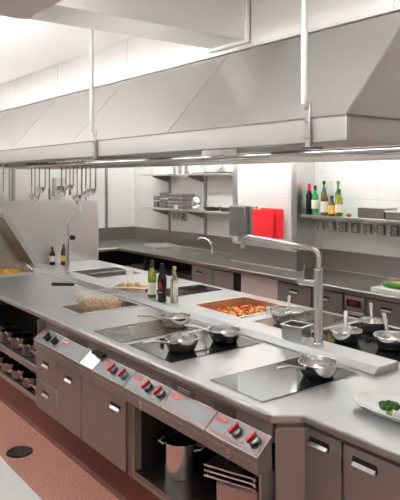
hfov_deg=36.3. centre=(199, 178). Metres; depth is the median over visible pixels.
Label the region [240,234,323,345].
tap
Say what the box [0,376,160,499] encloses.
trim
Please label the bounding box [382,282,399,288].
cucumber
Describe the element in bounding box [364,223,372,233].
mug
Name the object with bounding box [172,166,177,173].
beaker
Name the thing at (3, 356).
saucepan
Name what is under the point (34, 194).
ladle
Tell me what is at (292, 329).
food container
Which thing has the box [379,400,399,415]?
broccoli floret
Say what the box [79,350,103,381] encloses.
control box
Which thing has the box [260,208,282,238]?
cutting board
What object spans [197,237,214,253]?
mixer tap
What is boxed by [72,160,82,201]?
ladle
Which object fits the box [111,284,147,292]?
tray
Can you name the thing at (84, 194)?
bowl
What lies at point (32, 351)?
saucepan
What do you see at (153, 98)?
exhaust hood
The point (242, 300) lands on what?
well
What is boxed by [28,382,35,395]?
saucepan
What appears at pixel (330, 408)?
countertop
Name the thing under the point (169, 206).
pan
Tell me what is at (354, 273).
countertop
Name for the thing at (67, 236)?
tap
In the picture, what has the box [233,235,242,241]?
paper towel
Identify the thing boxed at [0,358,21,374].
saucepan
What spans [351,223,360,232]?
mug
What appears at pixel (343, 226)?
cup
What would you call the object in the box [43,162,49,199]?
spatula
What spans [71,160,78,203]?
skimmer
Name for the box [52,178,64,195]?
wall dispenser
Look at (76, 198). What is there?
bowl
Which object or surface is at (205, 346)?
induction hob
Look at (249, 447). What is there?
control box
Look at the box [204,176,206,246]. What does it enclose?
trim
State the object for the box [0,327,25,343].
saucepan
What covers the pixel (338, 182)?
vinegar bottle
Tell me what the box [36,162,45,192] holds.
ladle
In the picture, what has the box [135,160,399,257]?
wall
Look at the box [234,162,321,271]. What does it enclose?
wall pillar
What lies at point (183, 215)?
wall socket
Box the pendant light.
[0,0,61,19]
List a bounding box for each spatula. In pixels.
[4,164,9,200]
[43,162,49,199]
[64,161,70,194]
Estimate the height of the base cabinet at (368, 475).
0.654 m
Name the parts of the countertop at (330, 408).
plate, plate, plate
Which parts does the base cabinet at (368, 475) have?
handle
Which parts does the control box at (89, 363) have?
plate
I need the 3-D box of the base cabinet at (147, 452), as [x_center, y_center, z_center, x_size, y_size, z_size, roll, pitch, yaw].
[0.293,1.510,3.368,0.890,0.440,1.090,0,0,-37]
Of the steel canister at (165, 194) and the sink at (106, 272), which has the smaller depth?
the sink at (106, 272)
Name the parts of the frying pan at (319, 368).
handle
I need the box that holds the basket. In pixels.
[51,282,129,312]
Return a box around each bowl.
[32,196,39,200]
[36,187,45,192]
[57,190,65,195]
[65,185,73,189]
[72,195,81,201]
[81,191,89,197]
[85,188,95,194]
[199,165,222,171]
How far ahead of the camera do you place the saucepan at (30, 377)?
4.97 m
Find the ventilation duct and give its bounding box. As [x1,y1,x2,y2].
[29,0,249,52]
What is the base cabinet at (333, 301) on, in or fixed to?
on the floor
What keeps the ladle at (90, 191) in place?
hanging from the exhaust hood
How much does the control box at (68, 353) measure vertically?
0.149 m
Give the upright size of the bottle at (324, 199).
0.304 m
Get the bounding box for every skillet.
[203,206,221,210]
[219,207,228,211]
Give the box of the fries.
[0,268,26,274]
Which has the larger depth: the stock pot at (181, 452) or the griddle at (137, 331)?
the griddle at (137, 331)
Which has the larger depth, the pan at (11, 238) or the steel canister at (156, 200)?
the steel canister at (156, 200)
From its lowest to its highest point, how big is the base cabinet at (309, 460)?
0.654 m
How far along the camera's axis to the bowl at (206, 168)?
8.33 m
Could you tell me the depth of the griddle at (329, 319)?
4.42 m
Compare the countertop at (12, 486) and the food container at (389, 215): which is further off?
the food container at (389, 215)
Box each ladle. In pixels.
[28,163,35,198]
[32,162,39,200]
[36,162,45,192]
[53,161,61,192]
[57,161,66,195]
[65,161,73,189]
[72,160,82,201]
[81,160,90,197]
[85,159,95,194]
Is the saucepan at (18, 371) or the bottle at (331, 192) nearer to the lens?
the saucepan at (18, 371)
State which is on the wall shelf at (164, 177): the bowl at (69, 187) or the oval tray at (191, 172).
the oval tray at (191, 172)
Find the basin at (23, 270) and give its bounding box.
[0,266,32,276]
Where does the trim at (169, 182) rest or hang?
attached to the wall at (376, 182)
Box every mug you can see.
[316,218,324,229]
[325,221,336,230]
[336,221,347,231]
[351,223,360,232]
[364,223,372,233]
[374,222,386,235]
[388,225,399,236]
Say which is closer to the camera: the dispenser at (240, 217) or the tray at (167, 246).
the dispenser at (240, 217)
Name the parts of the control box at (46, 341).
plate, knob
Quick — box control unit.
[344,293,367,317]
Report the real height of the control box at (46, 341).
0.157 m
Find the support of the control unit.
on the floor
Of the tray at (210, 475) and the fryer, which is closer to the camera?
the tray at (210, 475)
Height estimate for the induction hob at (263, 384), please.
0.005 m
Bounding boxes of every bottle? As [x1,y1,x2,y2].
[49,246,54,264]
[61,244,64,264]
[148,260,156,297]
[157,263,166,302]
[170,266,177,303]
[306,183,311,214]
[312,185,318,214]
[321,188,327,215]
[328,181,334,203]
[328,196,334,215]
[335,181,339,197]
[335,189,342,216]
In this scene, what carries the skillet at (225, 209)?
on the wall shelf at (198, 212)
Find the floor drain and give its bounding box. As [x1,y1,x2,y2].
[6,446,32,457]
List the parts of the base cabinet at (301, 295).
handle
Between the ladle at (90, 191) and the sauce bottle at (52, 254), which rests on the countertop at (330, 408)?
the sauce bottle at (52, 254)
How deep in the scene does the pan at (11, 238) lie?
6.72 m
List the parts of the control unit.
louvre frame, display frame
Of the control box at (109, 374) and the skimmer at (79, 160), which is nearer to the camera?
the control box at (109, 374)
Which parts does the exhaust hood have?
utensil rail, cornice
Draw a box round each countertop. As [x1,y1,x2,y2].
[0,260,399,462]
[0,456,41,499]
[99,226,399,302]
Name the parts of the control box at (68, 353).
plate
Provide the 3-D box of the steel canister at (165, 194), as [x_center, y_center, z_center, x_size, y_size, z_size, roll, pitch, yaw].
[-0.500,0.317,9.143,0.124,0.235,0.124,0,0,-37]
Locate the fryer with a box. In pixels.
[57,297,142,314]
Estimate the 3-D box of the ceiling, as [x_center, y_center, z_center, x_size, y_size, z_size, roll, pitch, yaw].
[-0.607,-1.020,3.781,7.420,0.100,11.350,0,0,-37]
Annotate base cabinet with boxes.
[0,300,44,401]
[36,350,56,420]
[57,362,81,438]
[82,376,131,476]
[132,404,274,499]
[192,265,240,291]
[275,423,345,499]
[277,281,312,307]
[312,287,343,314]
[344,441,399,499]
[367,298,399,326]
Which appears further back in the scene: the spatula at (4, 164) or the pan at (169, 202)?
the pan at (169, 202)
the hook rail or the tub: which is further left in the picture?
the tub
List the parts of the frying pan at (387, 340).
handle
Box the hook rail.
[312,218,399,224]
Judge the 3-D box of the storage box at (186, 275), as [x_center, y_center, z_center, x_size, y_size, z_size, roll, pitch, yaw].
[-0.075,1.359,8.330,0.420,0.179,0.340,0,0,-37]
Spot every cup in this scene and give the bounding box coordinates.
[339,222,347,231]
[377,225,386,235]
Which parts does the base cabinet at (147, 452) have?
floor plate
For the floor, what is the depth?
4.09 m
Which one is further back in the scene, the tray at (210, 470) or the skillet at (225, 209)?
the skillet at (225, 209)
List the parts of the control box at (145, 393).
knob, plate, knob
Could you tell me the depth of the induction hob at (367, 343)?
3.78 m
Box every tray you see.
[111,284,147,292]
[143,242,182,250]
[191,172,212,173]
[204,454,257,481]
[204,467,258,487]
[204,472,258,492]
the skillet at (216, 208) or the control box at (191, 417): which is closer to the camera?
the control box at (191, 417)
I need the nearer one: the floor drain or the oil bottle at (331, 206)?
the floor drain
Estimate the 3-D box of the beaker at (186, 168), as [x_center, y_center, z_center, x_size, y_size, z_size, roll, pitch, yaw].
[-0.187,-0.141,8.823,0.084,0.130,0.084,0,0,-37]
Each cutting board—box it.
[253,209,273,237]
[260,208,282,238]
[371,285,399,295]
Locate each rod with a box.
[90,29,104,159]
[301,0,322,149]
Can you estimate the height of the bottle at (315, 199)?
0.329 m
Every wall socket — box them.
[172,212,177,219]
[181,213,186,220]
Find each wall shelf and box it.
[140,173,231,181]
[140,206,228,217]
[301,214,399,223]
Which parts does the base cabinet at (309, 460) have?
handle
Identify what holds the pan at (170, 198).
on the pan at (169, 202)
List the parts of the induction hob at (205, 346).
frame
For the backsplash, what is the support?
attached to the wall at (376, 182)
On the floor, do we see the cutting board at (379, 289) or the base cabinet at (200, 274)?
the base cabinet at (200, 274)
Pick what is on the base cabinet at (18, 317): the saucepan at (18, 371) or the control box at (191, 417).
the saucepan at (18, 371)
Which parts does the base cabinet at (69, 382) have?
handle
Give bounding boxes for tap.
[64,204,81,273]
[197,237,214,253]
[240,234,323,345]
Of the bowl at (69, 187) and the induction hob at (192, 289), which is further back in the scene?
the bowl at (69, 187)
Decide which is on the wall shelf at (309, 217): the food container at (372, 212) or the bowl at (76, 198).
the food container at (372, 212)
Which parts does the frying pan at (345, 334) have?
handle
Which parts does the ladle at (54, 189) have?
handle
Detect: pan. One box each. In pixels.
[0,212,40,276]
[138,312,190,328]
[142,333,198,352]
[168,194,194,197]
[168,197,191,201]
[168,201,190,204]
[168,205,192,208]
[184,324,240,343]
[269,295,304,323]
[276,356,338,380]
[330,311,362,343]
[357,303,388,332]
[373,313,399,351]
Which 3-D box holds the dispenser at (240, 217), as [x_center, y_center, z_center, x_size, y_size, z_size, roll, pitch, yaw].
[0.523,0.550,7.440,0.132,0.440,0.400,0,0,-37]
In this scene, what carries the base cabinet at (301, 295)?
on the floor
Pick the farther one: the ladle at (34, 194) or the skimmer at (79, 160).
the ladle at (34, 194)
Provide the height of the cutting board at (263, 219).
0.320 m
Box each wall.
[0,162,134,227]
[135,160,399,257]
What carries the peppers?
in the well
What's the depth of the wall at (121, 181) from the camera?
9.99 m
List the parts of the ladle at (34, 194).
handle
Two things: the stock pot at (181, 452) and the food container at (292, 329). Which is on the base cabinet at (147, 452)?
the stock pot at (181, 452)
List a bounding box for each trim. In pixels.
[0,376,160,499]
[12,169,14,200]
[105,168,107,238]
[168,176,170,241]
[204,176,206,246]
[232,164,237,243]
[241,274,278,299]
[291,162,314,250]
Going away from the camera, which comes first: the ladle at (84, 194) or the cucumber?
the cucumber
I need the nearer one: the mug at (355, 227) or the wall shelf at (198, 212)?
the mug at (355, 227)
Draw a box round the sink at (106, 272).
[72,266,144,278]
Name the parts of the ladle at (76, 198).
handle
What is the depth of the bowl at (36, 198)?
7.01 m
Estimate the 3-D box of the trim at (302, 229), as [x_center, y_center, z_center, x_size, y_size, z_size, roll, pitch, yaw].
[1.178,0.030,6.945,0.306,2.000,0.081,0,0,-37]
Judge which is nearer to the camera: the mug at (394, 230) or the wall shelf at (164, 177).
the mug at (394, 230)
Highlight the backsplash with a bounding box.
[99,226,399,278]
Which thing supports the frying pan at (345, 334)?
on the induction hob at (367, 343)
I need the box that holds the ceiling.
[0,16,133,83]
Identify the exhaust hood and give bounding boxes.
[0,0,399,168]
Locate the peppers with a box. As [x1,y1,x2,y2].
[215,304,265,316]
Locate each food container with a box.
[280,320,312,340]
[356,206,397,218]
[384,210,399,220]
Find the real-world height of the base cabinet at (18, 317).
0.654 m
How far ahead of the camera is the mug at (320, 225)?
6.73 m
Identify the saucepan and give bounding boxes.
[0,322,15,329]
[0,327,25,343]
[0,352,10,367]
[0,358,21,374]
[7,333,34,349]
[8,365,32,381]
[19,339,33,356]
[20,372,36,389]
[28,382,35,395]
[29,349,35,362]
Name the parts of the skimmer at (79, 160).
handle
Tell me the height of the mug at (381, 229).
0.132 m
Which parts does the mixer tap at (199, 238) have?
spout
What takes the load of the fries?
in the pan at (11, 238)
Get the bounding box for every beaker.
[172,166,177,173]
[177,166,182,173]
[184,166,189,173]
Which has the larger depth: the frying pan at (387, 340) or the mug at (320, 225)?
the mug at (320, 225)
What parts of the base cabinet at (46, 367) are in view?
handle, handle, drawer, drawer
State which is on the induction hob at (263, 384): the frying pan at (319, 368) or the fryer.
the frying pan at (319, 368)
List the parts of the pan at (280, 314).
handle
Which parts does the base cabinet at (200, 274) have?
door, door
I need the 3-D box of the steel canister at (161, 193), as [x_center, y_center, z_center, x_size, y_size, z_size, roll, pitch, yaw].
[-0.569,0.320,9.274,0.098,0.230,0.098,0,0,-37]
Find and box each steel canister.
[153,196,159,206]
[159,192,162,207]
[163,192,169,207]
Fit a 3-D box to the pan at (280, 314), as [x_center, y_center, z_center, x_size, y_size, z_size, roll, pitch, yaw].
[0.617,0.949,4.396,0.258,0.153,0.303,0,0,-23]
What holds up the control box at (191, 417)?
attached to the countertop at (330, 408)
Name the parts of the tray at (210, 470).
tray plate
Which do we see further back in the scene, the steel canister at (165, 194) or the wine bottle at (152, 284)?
the steel canister at (165, 194)
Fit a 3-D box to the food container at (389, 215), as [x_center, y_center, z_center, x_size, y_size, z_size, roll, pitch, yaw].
[1.996,0.357,5.910,0.224,0.085,0.354,0,0,-37]
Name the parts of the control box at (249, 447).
name plate, knob, plate, knob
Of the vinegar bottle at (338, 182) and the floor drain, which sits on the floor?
the floor drain
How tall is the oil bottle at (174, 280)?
0.294 m
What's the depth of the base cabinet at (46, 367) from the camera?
4.47 m
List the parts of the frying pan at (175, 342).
handle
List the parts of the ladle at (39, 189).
handle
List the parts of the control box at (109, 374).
knob, plate, knob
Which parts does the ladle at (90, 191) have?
handle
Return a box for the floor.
[0,400,118,499]
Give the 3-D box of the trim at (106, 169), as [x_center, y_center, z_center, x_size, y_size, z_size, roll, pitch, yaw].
[-1.545,0.005,10.060,0.044,1.950,0.025,0,0,-37]
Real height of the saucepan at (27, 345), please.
0.120 m
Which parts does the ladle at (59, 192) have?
handle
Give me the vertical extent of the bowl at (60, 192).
0.067 m
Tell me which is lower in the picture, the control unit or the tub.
the control unit
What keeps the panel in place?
on the countertop at (330, 408)
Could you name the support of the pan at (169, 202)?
on the pan at (169, 206)
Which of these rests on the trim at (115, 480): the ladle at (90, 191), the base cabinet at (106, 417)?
the base cabinet at (106, 417)
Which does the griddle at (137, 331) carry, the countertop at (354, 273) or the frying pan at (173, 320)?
the frying pan at (173, 320)
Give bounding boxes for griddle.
[94,319,207,342]
[254,310,356,329]
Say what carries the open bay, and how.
on the floor
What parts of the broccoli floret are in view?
crown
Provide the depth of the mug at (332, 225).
6.60 m
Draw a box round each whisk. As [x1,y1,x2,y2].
[0,164,5,200]
[26,163,33,193]
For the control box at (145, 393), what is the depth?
3.40 m
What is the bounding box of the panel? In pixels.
[0,199,98,266]
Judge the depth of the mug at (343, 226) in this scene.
6.48 m
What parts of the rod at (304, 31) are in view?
rod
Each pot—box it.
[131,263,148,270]
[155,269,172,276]
[158,431,205,481]
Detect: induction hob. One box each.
[128,330,261,363]
[167,284,221,297]
[209,356,358,402]
[311,322,399,362]
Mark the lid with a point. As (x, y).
(196, 200)
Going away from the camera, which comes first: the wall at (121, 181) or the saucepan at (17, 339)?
the saucepan at (17, 339)
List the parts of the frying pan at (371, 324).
handle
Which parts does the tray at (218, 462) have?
tray plate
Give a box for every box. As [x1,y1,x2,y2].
[34,328,65,359]
[54,338,90,373]
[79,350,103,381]
[93,357,135,398]
[124,372,172,419]
[160,390,217,444]
[176,270,190,280]
[205,412,271,474]
[216,480,258,499]
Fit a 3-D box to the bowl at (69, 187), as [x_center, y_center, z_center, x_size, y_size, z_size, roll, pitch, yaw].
[-1.354,0.089,6.334,0.091,0.059,0.091,0,0,10]
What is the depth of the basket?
4.88 m
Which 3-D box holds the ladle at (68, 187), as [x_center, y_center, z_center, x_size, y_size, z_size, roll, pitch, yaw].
[-1.353,-0.036,6.333,0.094,0.310,0.091,0,0,10]
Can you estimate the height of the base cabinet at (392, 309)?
0.848 m
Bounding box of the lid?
[191,195,201,208]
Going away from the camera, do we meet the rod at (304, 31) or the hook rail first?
the rod at (304, 31)
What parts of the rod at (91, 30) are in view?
rod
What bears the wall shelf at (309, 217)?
attached to the wall at (376, 182)
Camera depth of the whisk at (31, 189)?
7.23 m
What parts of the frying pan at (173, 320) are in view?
handle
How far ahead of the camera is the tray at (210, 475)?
2.99 m
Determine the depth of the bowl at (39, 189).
6.87 m
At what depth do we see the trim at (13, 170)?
9.10 m
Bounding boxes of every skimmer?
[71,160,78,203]
[79,160,86,201]
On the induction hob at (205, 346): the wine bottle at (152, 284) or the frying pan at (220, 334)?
the frying pan at (220, 334)
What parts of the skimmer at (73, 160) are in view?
handle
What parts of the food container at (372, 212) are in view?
lid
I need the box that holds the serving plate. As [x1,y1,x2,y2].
[352,391,399,422]
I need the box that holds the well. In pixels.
[192,296,286,317]
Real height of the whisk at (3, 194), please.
0.475 m
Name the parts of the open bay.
post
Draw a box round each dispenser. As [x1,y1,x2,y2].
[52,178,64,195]
[229,205,257,241]
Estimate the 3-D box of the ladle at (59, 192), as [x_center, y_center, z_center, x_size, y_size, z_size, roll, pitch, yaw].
[-1.468,-0.003,6.474,0.106,0.377,0.104,0,0,-5]
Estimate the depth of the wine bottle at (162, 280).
4.89 m
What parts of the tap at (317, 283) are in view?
spout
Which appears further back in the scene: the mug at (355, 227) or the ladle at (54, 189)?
the ladle at (54, 189)
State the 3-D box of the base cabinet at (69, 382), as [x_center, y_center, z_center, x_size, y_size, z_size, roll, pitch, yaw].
[-0.550,1.510,4.451,0.918,0.440,0.378,0,0,-37]
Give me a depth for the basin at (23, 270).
6.63 m
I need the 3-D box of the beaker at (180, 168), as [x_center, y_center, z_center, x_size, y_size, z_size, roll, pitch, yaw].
[-0.288,-0.141,8.922,0.084,0.130,0.084,0,0,-37]
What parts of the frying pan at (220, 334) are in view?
handle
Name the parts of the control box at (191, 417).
plate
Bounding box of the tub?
[152,166,172,173]
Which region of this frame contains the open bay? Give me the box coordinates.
[97,251,191,280]
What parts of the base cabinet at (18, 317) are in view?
shelf, shelf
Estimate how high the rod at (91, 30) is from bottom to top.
0.854 m
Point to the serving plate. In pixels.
(370, 400)
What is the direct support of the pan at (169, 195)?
on the pan at (170, 198)
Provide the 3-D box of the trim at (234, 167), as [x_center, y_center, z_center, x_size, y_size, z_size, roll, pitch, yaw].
[0.559,0.030,7.757,0.306,2.000,0.091,0,0,-37]
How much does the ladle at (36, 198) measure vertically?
0.444 m
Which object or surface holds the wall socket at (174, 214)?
attached to the wall at (376, 182)
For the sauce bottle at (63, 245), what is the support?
on the countertop at (330, 408)
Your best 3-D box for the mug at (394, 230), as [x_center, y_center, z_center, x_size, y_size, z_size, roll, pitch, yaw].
[1.914,0.499,6.009,0.120,0.132,0.100,0,0,20]
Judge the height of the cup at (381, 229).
0.100 m
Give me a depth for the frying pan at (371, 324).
4.08 m
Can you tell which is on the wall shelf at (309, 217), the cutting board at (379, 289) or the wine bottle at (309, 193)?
the wine bottle at (309, 193)
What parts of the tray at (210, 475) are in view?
tray plate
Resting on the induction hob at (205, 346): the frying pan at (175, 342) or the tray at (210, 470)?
the frying pan at (175, 342)
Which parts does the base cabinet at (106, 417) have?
handle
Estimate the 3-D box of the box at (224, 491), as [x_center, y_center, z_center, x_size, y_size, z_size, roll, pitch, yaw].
[0.271,1.591,3.124,0.230,0.185,0.359,0,0,32]
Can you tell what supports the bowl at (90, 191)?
on the ladle at (90, 191)
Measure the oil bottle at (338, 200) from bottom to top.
0.294 m
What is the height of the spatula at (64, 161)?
0.361 m
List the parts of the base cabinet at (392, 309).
handle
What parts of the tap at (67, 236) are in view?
spout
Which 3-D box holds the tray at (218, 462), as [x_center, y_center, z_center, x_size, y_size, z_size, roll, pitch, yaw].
[0.238,1.431,3.129,0.295,0.022,0.372,0,0,32]

